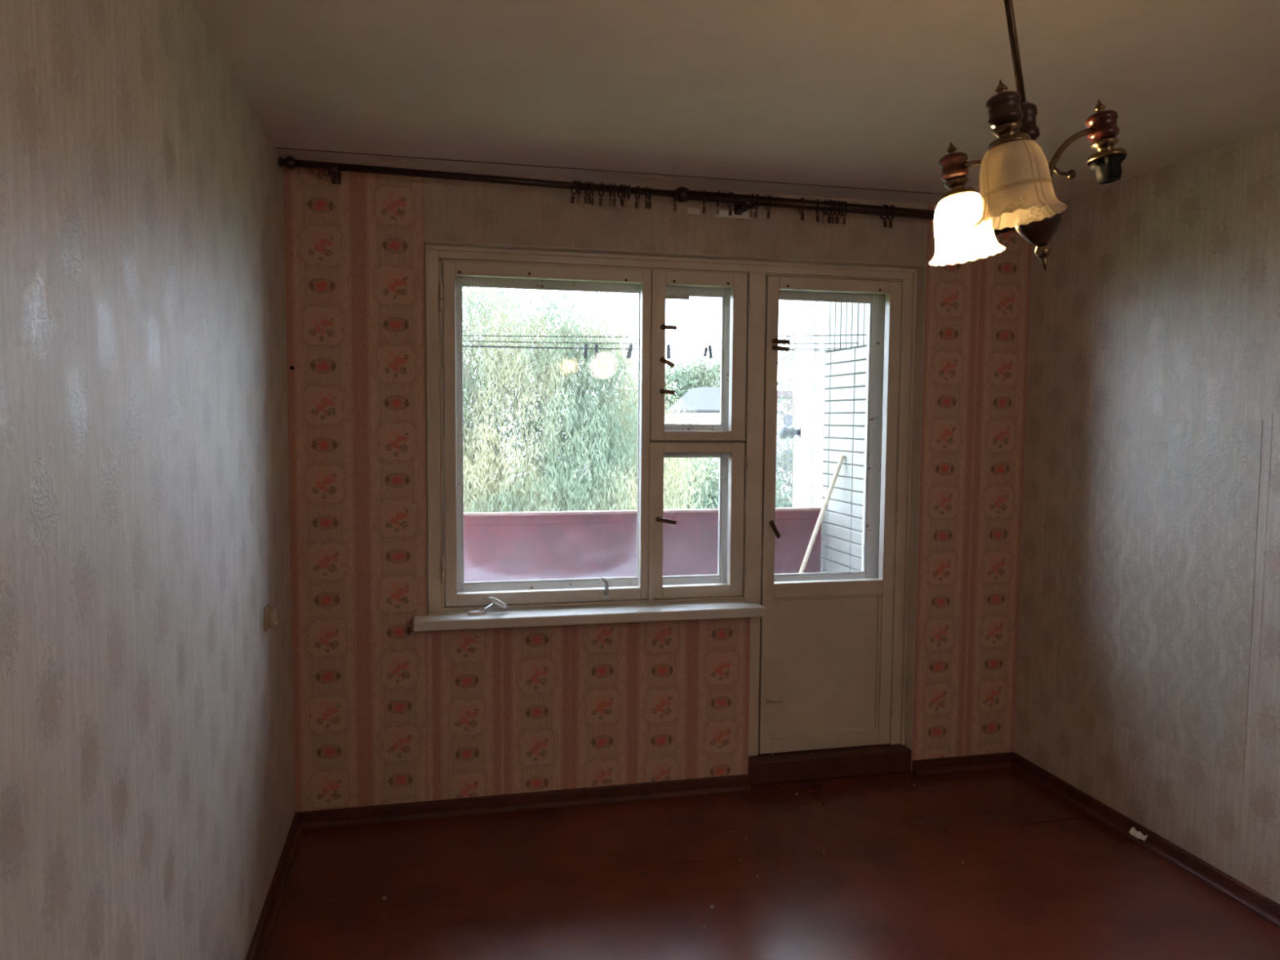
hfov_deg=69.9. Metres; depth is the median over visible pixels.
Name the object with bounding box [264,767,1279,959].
floor
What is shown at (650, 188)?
curtain ring
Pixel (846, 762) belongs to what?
threshold
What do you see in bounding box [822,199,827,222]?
curtain ring
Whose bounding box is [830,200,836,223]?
curtain ring
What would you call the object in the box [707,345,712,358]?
peg
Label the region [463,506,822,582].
parapet
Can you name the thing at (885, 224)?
curtain ring
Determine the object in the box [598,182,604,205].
curtain ring
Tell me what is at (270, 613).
wall socket
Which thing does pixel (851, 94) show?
ceiling
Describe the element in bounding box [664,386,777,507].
house
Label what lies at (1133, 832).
paper scrap
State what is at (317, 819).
baseboard
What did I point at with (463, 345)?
clothesline
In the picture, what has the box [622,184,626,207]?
curtain ring
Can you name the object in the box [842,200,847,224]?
curtain ring
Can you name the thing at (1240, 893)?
baseboard
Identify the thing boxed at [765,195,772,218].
curtain ring
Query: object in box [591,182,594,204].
curtain ring
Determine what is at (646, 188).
curtain ring
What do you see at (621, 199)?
curtain ring
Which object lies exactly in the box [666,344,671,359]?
peg
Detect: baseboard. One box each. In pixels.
[245,811,303,959]
[299,773,751,829]
[912,751,1012,775]
[1010,751,1279,928]
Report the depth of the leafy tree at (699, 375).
57.41 m
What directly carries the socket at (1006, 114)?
attached to the ceiling lamp
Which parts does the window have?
sash, sash, sill, handle, sash, sash, vent sash, sash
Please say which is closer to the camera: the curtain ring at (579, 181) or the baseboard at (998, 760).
the curtain ring at (579, 181)
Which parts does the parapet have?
sheet panel, rail, sheet panel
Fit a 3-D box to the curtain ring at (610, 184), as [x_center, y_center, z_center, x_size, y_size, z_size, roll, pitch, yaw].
[-0.113,-1.090,3.495,0.010,0.084,0.053,0,4,-9]
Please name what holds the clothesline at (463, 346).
attached to the wall at (845, 370)
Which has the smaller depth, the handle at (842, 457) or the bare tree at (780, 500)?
the handle at (842, 457)
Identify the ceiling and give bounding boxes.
[191,0,1279,201]
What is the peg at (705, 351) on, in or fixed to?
attached to the clothesline at (463, 346)
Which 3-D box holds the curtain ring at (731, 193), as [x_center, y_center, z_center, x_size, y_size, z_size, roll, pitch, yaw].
[0.356,-1.088,3.603,0.010,0.092,0.061,-1,3,-15]
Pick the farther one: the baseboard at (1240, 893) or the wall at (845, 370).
the wall at (845, 370)
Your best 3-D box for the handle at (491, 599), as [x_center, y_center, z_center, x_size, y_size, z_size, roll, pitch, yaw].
[-0.602,0.497,3.606,0.156,0.067,0.035,-1,4,-25]
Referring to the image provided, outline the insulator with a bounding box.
[778,425,800,439]
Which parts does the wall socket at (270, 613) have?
plate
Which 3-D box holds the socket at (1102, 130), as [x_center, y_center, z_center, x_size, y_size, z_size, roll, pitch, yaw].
[0.759,-0.552,1.488,0.063,0.135,0.059,0,4,-13]
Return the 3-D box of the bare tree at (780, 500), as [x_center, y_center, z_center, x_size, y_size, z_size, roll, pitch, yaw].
[3.329,4.640,19.741,3.216,11.283,2.604,0,4,-13]
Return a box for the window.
[413,244,917,755]
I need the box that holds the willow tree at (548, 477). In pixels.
[462,286,718,512]
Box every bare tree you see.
[775,437,794,507]
[776,330,795,475]
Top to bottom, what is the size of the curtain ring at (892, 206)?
0.092 m
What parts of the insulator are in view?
plate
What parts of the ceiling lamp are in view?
arm, stem, lamp shade, lamp shade, scroll knob, arm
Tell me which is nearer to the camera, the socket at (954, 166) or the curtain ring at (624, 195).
the socket at (954, 166)
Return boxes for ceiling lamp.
[928,0,1127,271]
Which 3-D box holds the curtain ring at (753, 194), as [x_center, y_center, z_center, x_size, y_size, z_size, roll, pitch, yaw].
[0.443,-1.087,3.623,0.010,0.092,0.060,0,4,-11]
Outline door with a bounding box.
[758,275,903,754]
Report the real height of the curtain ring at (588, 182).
0.084 m
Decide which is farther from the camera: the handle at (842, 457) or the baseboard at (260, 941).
the handle at (842, 457)
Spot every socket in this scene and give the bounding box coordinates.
[264,604,277,631]
[938,141,976,200]
[986,79,1031,151]
[1084,99,1127,184]
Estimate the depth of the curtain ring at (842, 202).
3.71 m
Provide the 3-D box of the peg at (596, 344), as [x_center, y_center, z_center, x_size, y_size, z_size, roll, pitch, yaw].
[-0.226,-0.672,4.773,0.019,0.075,0.023,-2,4,-3]
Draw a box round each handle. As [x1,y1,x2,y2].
[467,596,506,615]
[798,454,844,573]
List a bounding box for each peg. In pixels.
[582,343,587,358]
[595,343,598,358]
[626,344,633,359]
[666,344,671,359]
[703,346,707,356]
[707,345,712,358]
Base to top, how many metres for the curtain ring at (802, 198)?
0.091 m
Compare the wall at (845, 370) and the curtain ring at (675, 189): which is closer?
the curtain ring at (675, 189)
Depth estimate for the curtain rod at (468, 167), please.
3.52 m
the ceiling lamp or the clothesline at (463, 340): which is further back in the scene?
the clothesline at (463, 340)
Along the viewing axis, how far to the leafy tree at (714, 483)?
22.84 m
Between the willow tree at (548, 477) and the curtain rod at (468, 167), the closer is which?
the curtain rod at (468, 167)
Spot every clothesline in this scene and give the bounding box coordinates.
[462,333,866,337]
[462,340,858,344]
[462,345,835,351]
[462,346,847,350]
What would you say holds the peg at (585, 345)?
attached to the clothesline at (463, 346)
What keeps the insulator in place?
attached to the wall at (845, 370)
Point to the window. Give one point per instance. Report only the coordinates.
(735, 592)
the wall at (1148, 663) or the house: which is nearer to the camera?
the wall at (1148, 663)
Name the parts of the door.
panel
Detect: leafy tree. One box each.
[589,351,720,462]
[592,437,791,510]
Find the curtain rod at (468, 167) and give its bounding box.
[275,148,942,204]
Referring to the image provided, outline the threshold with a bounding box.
[747,743,911,785]
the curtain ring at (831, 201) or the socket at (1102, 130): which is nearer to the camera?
the socket at (1102, 130)
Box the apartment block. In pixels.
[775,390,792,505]
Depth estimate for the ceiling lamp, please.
1.45 m
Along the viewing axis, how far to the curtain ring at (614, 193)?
3.50 m
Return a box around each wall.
[0,0,294,959]
[283,165,1031,813]
[792,300,867,572]
[1013,127,1279,904]
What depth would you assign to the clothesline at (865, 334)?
4.46 m
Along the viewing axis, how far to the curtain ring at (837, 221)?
3.70 m
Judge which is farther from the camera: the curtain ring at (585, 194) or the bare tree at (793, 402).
the bare tree at (793, 402)
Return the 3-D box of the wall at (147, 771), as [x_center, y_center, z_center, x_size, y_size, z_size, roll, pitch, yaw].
[-0.848,0.249,0.970,0.200,3.000,5.600,0,4,-13]
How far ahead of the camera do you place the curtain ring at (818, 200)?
3.67 m
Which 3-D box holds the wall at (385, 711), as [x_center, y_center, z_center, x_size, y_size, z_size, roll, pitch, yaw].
[0.168,0.057,3.938,3.516,3.000,0.340,0,4,-13]
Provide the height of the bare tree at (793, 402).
13.927 m
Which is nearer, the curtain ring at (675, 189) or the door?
the curtain ring at (675, 189)
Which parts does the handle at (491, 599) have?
lever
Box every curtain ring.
[570,180,577,203]
[576,180,582,204]
[584,181,586,204]
[586,181,591,204]
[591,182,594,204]
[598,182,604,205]
[608,183,612,206]
[613,183,615,206]
[617,184,624,206]
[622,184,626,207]
[626,184,631,207]
[634,185,640,208]
[644,186,648,208]
[648,186,651,208]
[673,188,676,211]
[702,189,705,213]
[715,191,720,214]
[727,191,733,215]
[749,193,755,217]
[753,193,759,217]
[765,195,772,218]
[798,197,804,220]
[815,199,819,222]
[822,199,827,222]
[826,200,834,223]
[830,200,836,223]
[833,200,841,224]
[839,200,844,224]
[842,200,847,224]
[880,204,889,227]
[887,204,895,228]
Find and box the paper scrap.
[1128,826,1147,840]
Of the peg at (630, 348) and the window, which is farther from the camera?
the peg at (630, 348)
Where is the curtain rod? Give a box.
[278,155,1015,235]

